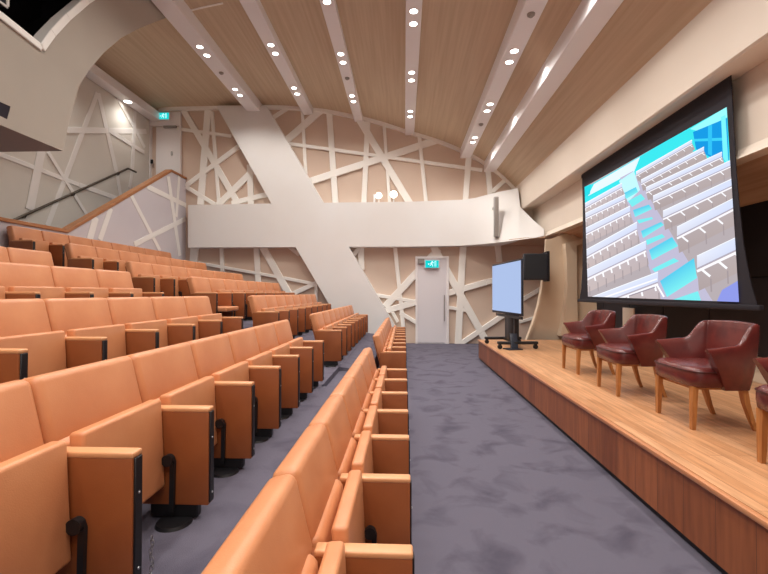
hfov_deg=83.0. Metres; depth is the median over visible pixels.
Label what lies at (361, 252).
trim
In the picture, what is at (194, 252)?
trim
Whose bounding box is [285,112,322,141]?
trim
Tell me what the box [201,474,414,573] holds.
seat
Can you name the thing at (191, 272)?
seat
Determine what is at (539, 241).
trim
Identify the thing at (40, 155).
trim
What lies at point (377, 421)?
seat
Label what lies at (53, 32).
trim
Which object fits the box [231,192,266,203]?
trim
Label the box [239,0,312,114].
beam
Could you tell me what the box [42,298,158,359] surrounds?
seat
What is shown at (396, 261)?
trim
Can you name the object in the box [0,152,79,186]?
trim
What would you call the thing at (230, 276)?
seat
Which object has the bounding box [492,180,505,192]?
trim
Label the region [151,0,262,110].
beam
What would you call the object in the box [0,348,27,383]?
seat
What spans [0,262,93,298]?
seat
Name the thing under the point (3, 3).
projector
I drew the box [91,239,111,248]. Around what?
seat
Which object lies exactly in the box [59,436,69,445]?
cushion
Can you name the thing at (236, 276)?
seat
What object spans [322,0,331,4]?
recessed light
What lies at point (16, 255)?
seat
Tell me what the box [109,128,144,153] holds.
trim
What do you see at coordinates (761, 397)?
leather armchair
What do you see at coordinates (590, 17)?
ceiling beam
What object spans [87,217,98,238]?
trim
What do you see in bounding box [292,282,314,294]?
trim
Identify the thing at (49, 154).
trim
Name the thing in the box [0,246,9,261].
seat
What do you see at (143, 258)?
seat
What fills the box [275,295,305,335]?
seat
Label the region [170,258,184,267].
seat
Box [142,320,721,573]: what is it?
floor
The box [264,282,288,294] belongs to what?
seat
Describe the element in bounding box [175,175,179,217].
trim
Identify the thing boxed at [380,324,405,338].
seat
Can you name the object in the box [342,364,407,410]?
seat
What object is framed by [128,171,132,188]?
trim
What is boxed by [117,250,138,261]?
seat
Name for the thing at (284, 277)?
trim
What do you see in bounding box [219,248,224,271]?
trim
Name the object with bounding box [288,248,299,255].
trim
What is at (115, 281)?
seat
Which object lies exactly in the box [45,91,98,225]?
trim
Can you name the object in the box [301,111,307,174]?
trim
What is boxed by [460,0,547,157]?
trim
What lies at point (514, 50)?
recessed light
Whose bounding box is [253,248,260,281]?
trim
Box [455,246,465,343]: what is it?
trim
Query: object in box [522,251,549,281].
wall speaker
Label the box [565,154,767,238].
trim
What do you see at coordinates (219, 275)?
seat
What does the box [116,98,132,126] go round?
trim
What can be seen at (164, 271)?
seat
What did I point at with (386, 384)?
seat
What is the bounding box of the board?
[623,308,634,324]
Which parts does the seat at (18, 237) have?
armrest panel, backrest, armrest panel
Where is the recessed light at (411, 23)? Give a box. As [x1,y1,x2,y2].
[409,21,417,26]
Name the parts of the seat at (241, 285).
backrest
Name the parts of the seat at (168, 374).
backrest, armrest panel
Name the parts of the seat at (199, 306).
backrest, armrest panel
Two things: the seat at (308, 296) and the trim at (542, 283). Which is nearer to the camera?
the trim at (542, 283)
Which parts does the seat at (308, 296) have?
backrest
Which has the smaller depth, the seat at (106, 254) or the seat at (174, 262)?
the seat at (106, 254)
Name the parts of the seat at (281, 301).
backrest, armrest panel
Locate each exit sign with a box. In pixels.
[159,112,169,119]
[425,260,438,267]
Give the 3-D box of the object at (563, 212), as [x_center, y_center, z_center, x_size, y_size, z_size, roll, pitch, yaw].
[3.646,-1.747,4.600,0.420,0.900,15.480,0,-1,3]
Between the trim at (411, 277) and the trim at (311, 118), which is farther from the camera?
the trim at (311, 118)
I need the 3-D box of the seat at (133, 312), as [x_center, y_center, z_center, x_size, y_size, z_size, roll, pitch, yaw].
[-2.015,0.487,3.740,0.525,0.799,0.592,0,-1,3]
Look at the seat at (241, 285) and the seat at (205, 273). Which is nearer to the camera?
the seat at (241, 285)
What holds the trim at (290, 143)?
attached to the wall at (442, 183)
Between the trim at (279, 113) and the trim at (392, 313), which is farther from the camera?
the trim at (279, 113)
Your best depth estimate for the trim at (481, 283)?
12.34 m
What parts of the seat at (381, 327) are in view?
backrest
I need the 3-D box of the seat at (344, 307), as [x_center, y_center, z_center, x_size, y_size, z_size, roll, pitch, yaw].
[-0.749,0.853,9.970,0.525,0.799,0.592,0,-1,3]
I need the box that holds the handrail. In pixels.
[14,168,136,219]
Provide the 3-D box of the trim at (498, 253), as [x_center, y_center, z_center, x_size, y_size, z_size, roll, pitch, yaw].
[3.249,-0.985,12.330,0.213,0.556,0.094,0,-1,3]
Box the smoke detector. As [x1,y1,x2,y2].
[527,11,534,17]
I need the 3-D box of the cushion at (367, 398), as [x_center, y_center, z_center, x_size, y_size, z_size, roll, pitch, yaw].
[-0.160,1.132,3.616,0.145,0.400,0.525,0,-1,3]
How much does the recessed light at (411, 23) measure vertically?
0.010 m
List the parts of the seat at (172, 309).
backrest, armrest panel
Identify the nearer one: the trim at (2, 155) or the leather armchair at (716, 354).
the leather armchair at (716, 354)
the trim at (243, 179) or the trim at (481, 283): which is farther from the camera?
the trim at (243, 179)
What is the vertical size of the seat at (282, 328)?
0.799 m
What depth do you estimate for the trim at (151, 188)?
11.61 m
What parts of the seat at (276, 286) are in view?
backrest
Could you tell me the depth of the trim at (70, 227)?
9.18 m
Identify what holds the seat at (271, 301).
on the floor
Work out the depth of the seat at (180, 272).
8.26 m
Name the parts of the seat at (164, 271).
backrest, armrest panel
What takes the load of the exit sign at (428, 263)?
attached to the door at (431, 284)
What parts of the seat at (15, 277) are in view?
backrest, armrest panel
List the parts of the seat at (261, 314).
backrest, armrest panel, armrest panel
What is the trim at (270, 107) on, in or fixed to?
attached to the wall at (442, 183)
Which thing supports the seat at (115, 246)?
on the floor
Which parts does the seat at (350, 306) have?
backrest, armrest panel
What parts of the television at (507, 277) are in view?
panel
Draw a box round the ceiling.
[95,0,712,186]
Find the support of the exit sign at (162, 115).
attached to the door at (168, 139)
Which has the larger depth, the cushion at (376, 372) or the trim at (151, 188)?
the trim at (151, 188)
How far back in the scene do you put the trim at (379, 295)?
12.40 m
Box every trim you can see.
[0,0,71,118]
[0,0,94,50]
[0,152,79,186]
[0,169,186,232]
[25,151,44,210]
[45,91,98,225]
[47,151,87,214]
[67,127,146,133]
[79,183,117,198]
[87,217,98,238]
[98,93,117,170]
[98,208,112,240]
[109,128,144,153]
[115,171,121,195]
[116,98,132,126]
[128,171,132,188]
[130,195,160,250]
[131,109,136,169]
[134,217,185,246]
[136,129,145,147]
[147,185,185,207]
[158,105,515,188]
[167,176,180,256]
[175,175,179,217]
[176,127,231,137]
[181,110,238,199]
[185,144,239,186]
[185,185,215,204]
[190,248,198,261]
[191,2,222,10]
[197,110,211,204]
[198,261,283,278]
[210,111,219,200]
[216,172,253,203]
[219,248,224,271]
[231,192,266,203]
[247,165,253,203]
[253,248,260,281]
[259,248,291,292]
[273,109,287,118]
[283,276,312,283]
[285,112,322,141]
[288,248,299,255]
[289,142,481,171]
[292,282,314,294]
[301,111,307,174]
[310,140,437,183]
[314,281,317,301]
[326,113,337,202]
[353,248,360,255]
[357,120,412,201]
[358,248,364,269]
[361,121,369,201]
[377,293,465,311]
[383,126,390,201]
[383,249,440,307]
[385,279,486,312]
[391,312,398,322]
[393,248,404,326]
[399,312,414,323]
[405,0,422,134]
[418,137,427,200]
[430,247,487,339]
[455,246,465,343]
[457,313,504,343]
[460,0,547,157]
[463,157,471,199]
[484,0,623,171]
[485,171,492,194]
[486,278,491,284]
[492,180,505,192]
[495,246,501,261]
[502,231,569,245]
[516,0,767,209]
[519,316,532,323]
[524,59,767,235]
[524,287,539,300]
[525,280,544,339]
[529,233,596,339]
[557,238,582,335]
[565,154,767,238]
[597,200,767,356]
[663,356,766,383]
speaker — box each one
[492,197,498,237]
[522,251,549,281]
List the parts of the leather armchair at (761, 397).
backrest, seat, leg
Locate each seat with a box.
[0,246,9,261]
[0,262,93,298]
[0,286,40,298]
[0,298,107,376]
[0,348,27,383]
[0,380,142,573]
[6,225,64,266]
[6,247,53,265]
[22,356,213,532]
[41,231,68,266]
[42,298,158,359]
[49,266,133,297]
[64,243,118,270]
[67,235,91,245]
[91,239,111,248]
[95,247,125,270]
[95,269,163,296]
[105,297,195,347]
[111,243,129,251]
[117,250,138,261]
[125,261,174,296]
[126,342,254,477]
[129,246,144,253]
[137,253,155,263]
[144,248,158,255]
[149,296,222,339]
[151,264,189,296]
[155,256,170,265]
[158,251,171,257]
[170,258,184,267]
[170,266,187,278]
[183,260,196,268]
[183,296,242,333]
[186,268,201,276]
[186,334,280,443]
[187,277,238,316]
[195,262,206,269]
[200,269,213,277]
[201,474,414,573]
[208,278,245,318]
[213,271,224,278]
[223,272,234,279]
[223,279,256,320]
[224,328,299,419]
[233,273,243,280]
[235,280,265,294]
[247,281,274,294]
[247,295,289,326]
[251,323,313,401]
[256,282,281,294]
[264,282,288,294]
[264,295,297,337]
[272,283,294,294]
[272,424,411,546]
[273,320,323,388]
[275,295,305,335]
[284,295,311,333]
[292,295,317,330]
[299,294,322,311]
[304,294,326,310]
[308,395,409,476]
[309,312,346,366]
[310,294,330,309]
[322,310,351,353]
[327,309,354,346]
[329,377,408,436]
[333,308,358,342]
[338,307,360,343]
[342,306,363,340]
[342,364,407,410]
[345,306,365,337]
[348,305,367,335]
[352,355,407,392]
[359,347,406,379]
[373,332,406,368]
[376,329,405,346]
[378,326,405,342]
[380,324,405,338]
[381,322,405,335]
[384,319,405,331]
[384,320,405,332]
[386,317,405,329]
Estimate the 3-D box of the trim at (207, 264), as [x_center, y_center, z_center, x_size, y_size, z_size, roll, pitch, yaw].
[-4.183,-0.485,12.676,2.546,0.532,0.079,0,-1,3]
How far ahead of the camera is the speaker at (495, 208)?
11.40 m
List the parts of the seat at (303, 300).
backrest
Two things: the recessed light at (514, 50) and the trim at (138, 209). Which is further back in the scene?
the trim at (138, 209)
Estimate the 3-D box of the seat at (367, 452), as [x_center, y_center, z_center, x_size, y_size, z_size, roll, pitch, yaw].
[-0.110,1.074,2.448,0.525,0.799,0.592,0,-1,3]
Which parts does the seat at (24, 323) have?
backrest, armrest panel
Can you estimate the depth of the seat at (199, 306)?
5.02 m
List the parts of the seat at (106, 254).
backrest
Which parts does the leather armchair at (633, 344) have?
leg, seat, leg, seat, backrest, leg, leg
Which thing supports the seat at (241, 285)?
on the floor
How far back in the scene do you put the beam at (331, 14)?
8.89 m
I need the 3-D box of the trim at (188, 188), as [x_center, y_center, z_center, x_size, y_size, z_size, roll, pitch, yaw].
[-5.393,-2.685,12.771,0.942,0.633,0.063,0,-1,3]
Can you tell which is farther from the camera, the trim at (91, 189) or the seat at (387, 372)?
the trim at (91, 189)
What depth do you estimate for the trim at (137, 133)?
12.34 m
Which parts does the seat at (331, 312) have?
backrest, armrest panel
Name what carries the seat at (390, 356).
on the floor
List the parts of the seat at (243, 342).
backrest, armrest panel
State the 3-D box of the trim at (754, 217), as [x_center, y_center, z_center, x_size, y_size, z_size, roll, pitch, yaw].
[4.398,-0.162,3.467,0.135,1.940,13.330,0,-1,3]
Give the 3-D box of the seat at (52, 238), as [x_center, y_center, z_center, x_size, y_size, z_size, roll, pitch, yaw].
[-5.770,-0.582,7.832,0.525,0.799,0.592,0,-1,3]
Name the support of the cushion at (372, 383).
on the seat at (386, 384)
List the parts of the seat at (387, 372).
backrest, armrest panel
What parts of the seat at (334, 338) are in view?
backrest, armrest panel, armrest panel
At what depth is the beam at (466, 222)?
12.20 m
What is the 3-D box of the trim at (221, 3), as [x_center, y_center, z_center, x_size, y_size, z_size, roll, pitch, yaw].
[-3.595,-5.352,8.355,1.214,0.062,0.038,0,-1,20]
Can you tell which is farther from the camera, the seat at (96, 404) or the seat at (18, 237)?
the seat at (18, 237)
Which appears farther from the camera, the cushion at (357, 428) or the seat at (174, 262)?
the seat at (174, 262)
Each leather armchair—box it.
[562,310,615,374]
[596,314,667,397]
[654,320,759,430]
[752,357,767,463]
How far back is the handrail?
9.61 m
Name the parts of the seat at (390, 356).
backrest, armrest panel, armrest panel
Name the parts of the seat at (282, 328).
backrest, armrest panel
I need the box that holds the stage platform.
[478,340,767,573]
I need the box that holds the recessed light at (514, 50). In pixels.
[509,48,519,53]
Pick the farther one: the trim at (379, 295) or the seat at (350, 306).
the trim at (379, 295)
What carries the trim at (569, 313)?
attached to the wall at (546, 326)
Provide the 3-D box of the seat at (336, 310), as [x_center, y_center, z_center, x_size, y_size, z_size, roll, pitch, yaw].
[-0.805,0.836,8.777,0.525,0.799,0.592,0,-1,3]
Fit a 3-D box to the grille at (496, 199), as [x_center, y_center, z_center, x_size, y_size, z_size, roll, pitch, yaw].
[2.958,-1.846,11.403,0.081,1.007,0.016,0,-1,3]
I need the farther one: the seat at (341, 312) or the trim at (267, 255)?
the trim at (267, 255)
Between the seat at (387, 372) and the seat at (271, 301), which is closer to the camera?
the seat at (387, 372)
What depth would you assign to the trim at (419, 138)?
12.44 m
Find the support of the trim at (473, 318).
attached to the wall at (442, 183)
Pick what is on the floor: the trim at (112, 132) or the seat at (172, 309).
the seat at (172, 309)
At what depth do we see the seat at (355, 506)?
1.93 m
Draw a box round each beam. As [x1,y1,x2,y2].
[86,64,160,120]
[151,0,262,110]
[188,188,543,248]
[217,106,394,333]
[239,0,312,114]
[320,0,362,121]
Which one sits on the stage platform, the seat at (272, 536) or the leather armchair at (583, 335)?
the leather armchair at (583, 335)
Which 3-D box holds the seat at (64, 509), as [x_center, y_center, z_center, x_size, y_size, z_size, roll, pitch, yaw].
[-1.156,0.732,1.218,0.525,0.799,0.767,0,-1,3]
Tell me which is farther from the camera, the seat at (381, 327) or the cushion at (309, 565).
the seat at (381, 327)
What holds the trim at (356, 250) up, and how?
attached to the wall at (442, 183)
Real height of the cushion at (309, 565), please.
0.400 m
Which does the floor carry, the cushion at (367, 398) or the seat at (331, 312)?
the seat at (331, 312)
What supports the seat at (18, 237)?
on the floor
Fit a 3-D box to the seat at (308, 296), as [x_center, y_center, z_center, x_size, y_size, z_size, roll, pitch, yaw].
[-1.695,0.582,10.615,0.525,0.799,0.592,0,-1,3]
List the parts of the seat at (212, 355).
backrest, armrest panel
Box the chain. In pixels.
[149,535,154,573]
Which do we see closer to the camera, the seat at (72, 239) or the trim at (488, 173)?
the seat at (72, 239)
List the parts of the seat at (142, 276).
backrest, armrest panel, armrest panel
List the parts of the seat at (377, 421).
backrest, armrest panel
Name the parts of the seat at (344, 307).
backrest, armrest panel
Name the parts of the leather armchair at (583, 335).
leg, seat, leg, seat, backrest, leg, leg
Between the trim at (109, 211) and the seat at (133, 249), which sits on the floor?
the seat at (133, 249)
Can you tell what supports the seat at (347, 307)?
on the floor
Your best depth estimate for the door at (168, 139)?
12.81 m
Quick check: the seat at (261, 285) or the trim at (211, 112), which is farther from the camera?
the trim at (211, 112)
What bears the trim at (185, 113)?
attached to the wall at (442, 183)
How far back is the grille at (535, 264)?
9.09 m
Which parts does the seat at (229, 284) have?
backrest, armrest panel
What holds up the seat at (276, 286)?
on the floor
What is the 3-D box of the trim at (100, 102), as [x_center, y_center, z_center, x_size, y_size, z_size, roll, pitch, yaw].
[-6.995,-3.891,10.979,0.012,1.781,0.827,0,-1,3]
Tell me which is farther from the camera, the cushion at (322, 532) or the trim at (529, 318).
the trim at (529, 318)
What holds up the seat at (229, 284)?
on the floor
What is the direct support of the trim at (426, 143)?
attached to the wall at (442, 183)
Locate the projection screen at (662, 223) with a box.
[577,75,763,310]
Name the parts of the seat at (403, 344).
backrest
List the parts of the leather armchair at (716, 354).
leg, seat, seat, leg, backrest, leg, leg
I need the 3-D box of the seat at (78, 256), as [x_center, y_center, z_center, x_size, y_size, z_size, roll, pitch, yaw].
[-4.832,-0.302,7.099,0.525,0.799,0.767,0,-1,3]
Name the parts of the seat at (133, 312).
backrest, armrest panel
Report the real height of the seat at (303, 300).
0.799 m
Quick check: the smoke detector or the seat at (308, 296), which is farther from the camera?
the seat at (308, 296)
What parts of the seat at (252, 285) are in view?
backrest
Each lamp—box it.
[373,193,381,201]
[390,191,396,201]
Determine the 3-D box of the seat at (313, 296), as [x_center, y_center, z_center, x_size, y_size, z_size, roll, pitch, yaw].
[-1.668,0.590,11.211,0.525,0.799,0.592,0,-1,3]
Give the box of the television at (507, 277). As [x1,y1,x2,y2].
[484,259,537,348]
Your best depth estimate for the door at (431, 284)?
12.33 m
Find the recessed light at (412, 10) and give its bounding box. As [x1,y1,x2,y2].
[409,8,418,13]
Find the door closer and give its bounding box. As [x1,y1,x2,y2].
[418,259,423,263]
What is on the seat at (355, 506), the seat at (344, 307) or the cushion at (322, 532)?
the cushion at (322, 532)
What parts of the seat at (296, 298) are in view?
backrest, armrest panel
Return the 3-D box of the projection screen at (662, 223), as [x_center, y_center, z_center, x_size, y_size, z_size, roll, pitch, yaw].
[3.668,-0.949,6.235,0.090,2.410,4.298,0,-1,3]
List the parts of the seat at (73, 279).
backrest, armrest panel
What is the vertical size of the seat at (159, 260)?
0.799 m
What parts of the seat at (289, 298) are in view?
backrest, armrest panel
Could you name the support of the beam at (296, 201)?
attached to the wall at (442, 183)
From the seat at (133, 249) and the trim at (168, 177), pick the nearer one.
the seat at (133, 249)
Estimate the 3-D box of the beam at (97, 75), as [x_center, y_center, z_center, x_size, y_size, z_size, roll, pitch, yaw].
[-7.092,-5.124,5.156,0.300,0.230,15.500,0,-1,3]
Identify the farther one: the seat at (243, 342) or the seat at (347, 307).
the seat at (347, 307)
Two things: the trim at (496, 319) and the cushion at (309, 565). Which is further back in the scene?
the trim at (496, 319)
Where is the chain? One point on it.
(152, 545)
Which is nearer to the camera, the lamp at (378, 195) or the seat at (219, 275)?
the seat at (219, 275)
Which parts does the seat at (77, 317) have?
backrest, armrest panel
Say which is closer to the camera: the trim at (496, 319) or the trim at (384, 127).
the trim at (496, 319)
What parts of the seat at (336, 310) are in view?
backrest, armrest panel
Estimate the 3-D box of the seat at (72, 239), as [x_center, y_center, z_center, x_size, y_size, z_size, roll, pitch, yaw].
[-5.742,-0.574,8.428,0.525,0.799,0.592,0,-1,3]
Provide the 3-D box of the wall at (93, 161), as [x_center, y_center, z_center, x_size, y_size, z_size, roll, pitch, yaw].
[-7.371,-2.039,5.126,0.200,7.700,15.500,0,-1,3]
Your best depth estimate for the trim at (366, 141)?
12.52 m
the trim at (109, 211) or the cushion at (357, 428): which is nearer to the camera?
the cushion at (357, 428)
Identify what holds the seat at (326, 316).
on the floor
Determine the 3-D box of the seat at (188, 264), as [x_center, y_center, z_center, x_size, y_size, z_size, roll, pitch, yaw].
[-4.662,-0.251,10.764,0.525,0.799,0.592,0,-1,3]
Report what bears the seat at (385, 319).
on the floor
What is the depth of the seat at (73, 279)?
4.38 m
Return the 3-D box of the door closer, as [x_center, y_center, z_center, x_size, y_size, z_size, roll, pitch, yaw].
[1.054,-0.734,12.336,0.187,0.134,0.080,0,-1,3]
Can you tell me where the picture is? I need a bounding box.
[585,107,738,301]
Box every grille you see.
[495,198,497,235]
[525,254,546,278]
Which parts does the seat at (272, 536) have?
backrest, armrest panel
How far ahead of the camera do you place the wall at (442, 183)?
12.56 m
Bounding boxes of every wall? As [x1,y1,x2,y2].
[0,0,165,151]
[0,76,149,227]
[0,172,185,259]
[152,110,544,343]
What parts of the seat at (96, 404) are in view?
backrest, armrest panel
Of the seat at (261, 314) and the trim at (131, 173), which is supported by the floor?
the seat at (261, 314)
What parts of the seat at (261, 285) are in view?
backrest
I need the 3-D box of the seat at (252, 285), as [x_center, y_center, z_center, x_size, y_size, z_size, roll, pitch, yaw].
[-2.725,0.271,9.472,0.525,0.799,0.592,0,-1,3]
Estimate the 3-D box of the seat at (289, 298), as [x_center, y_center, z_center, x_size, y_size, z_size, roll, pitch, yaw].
[-1.778,0.557,8.826,0.525,0.799,0.592,0,-1,3]
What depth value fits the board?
7.93 m
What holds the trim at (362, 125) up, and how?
attached to the wall at (442, 183)
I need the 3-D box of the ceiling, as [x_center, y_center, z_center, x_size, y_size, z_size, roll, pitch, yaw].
[-1.890,-4.298,5.053,10.960,3.185,15.800,0,-1,3]
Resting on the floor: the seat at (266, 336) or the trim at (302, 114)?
the seat at (266, 336)
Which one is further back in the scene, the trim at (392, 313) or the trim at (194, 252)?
the trim at (194, 252)
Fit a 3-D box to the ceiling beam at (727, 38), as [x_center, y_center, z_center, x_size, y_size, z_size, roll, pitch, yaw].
[4.090,-2.752,4.579,1.450,1.150,15.450,0,-1,3]
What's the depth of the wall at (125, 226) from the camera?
10.78 m
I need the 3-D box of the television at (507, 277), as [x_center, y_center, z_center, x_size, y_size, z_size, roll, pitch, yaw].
[2.391,0.323,8.249,0.730,1.596,1.707,0,-1,-2]
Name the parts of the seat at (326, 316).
backrest, armrest panel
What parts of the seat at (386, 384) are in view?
backrest, armrest panel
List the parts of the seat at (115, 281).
backrest, armrest panel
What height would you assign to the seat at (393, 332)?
0.799 m
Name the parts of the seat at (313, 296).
backrest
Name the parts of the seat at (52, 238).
backrest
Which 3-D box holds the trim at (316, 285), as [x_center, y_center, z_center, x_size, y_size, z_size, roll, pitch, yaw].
[-1.962,0.130,12.562,0.099,0.611,0.083,0,-1,3]
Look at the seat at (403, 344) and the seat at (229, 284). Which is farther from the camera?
the seat at (229, 284)
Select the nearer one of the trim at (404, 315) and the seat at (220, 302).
the seat at (220, 302)
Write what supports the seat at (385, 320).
on the floor
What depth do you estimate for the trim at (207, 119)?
12.76 m
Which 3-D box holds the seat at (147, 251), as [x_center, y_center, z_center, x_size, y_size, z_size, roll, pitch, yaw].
[-5.631,-0.541,10.813,0.525,0.799,0.592,0,-1,3]
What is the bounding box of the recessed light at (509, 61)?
[504,59,513,64]
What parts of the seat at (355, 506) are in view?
backrest, armrest panel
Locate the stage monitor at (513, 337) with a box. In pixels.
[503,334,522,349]
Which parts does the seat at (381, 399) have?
backrest, armrest panel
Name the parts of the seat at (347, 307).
backrest, armrest panel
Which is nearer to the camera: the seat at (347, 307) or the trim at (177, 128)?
the seat at (347, 307)
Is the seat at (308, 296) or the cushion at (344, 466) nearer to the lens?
the cushion at (344, 466)
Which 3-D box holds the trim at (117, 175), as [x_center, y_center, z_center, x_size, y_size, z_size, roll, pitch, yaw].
[-6.969,-2.676,11.400,0.023,0.721,0.307,0,-1,3]
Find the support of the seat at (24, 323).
on the floor
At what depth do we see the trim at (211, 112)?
12.74 m
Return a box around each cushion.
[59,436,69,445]
[301,554,317,573]
[311,479,342,546]
[338,437,356,476]
[352,411,365,436]
[362,393,371,410]
[368,379,375,392]
[373,369,378,379]
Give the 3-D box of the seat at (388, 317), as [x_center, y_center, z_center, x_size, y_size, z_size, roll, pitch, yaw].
[0.292,1.194,11.112,0.525,0.799,0.592,0,-1,3]
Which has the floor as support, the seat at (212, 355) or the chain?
the seat at (212, 355)
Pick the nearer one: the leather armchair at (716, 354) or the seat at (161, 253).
the leather armchair at (716, 354)
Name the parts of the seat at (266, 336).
backrest, armrest panel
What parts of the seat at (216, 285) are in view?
backrest, armrest panel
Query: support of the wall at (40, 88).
attached to the wall at (93, 161)
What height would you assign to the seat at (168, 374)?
0.799 m
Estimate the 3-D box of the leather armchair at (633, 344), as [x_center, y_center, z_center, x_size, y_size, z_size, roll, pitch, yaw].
[2.519,0.674,4.449,0.521,0.790,0.680,0,-1,4]
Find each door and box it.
[149,112,181,178]
[415,256,448,343]
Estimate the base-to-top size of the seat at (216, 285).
0.799 m
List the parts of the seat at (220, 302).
backrest, armrest panel, armrest panel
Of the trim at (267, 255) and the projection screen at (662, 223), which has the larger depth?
the trim at (267, 255)
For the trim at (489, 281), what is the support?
attached to the wall at (442, 183)
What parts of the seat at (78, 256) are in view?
armrest panel, backrest, armrest panel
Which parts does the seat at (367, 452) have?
backrest, armrest panel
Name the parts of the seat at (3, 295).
armrest panel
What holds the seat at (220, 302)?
on the floor
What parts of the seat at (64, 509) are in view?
backrest, armrest panel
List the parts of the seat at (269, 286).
backrest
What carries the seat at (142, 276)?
on the floor
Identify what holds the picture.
on the projection screen at (662, 223)
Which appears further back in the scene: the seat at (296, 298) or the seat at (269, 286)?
the seat at (269, 286)
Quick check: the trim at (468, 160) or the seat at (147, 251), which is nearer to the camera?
the seat at (147, 251)
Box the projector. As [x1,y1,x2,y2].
[0,0,8,8]
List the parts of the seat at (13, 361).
armrest panel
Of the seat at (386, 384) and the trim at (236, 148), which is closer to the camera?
the seat at (386, 384)
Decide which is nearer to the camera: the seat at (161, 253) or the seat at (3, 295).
the seat at (3, 295)
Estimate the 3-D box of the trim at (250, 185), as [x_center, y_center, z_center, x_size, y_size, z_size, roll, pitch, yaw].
[-3.911,-2.994,12.707,0.213,1.184,0.061,0,-1,3]
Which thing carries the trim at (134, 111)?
attached to the wall at (93, 161)
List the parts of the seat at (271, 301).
backrest, armrest panel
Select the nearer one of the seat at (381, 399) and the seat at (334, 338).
the seat at (381, 399)
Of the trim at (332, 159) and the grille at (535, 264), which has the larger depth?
the trim at (332, 159)
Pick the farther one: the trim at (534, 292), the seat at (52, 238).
the trim at (534, 292)
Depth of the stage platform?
3.16 m
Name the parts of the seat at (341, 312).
backrest, armrest panel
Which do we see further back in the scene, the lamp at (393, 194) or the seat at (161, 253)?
the lamp at (393, 194)
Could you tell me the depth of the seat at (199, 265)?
11.33 m

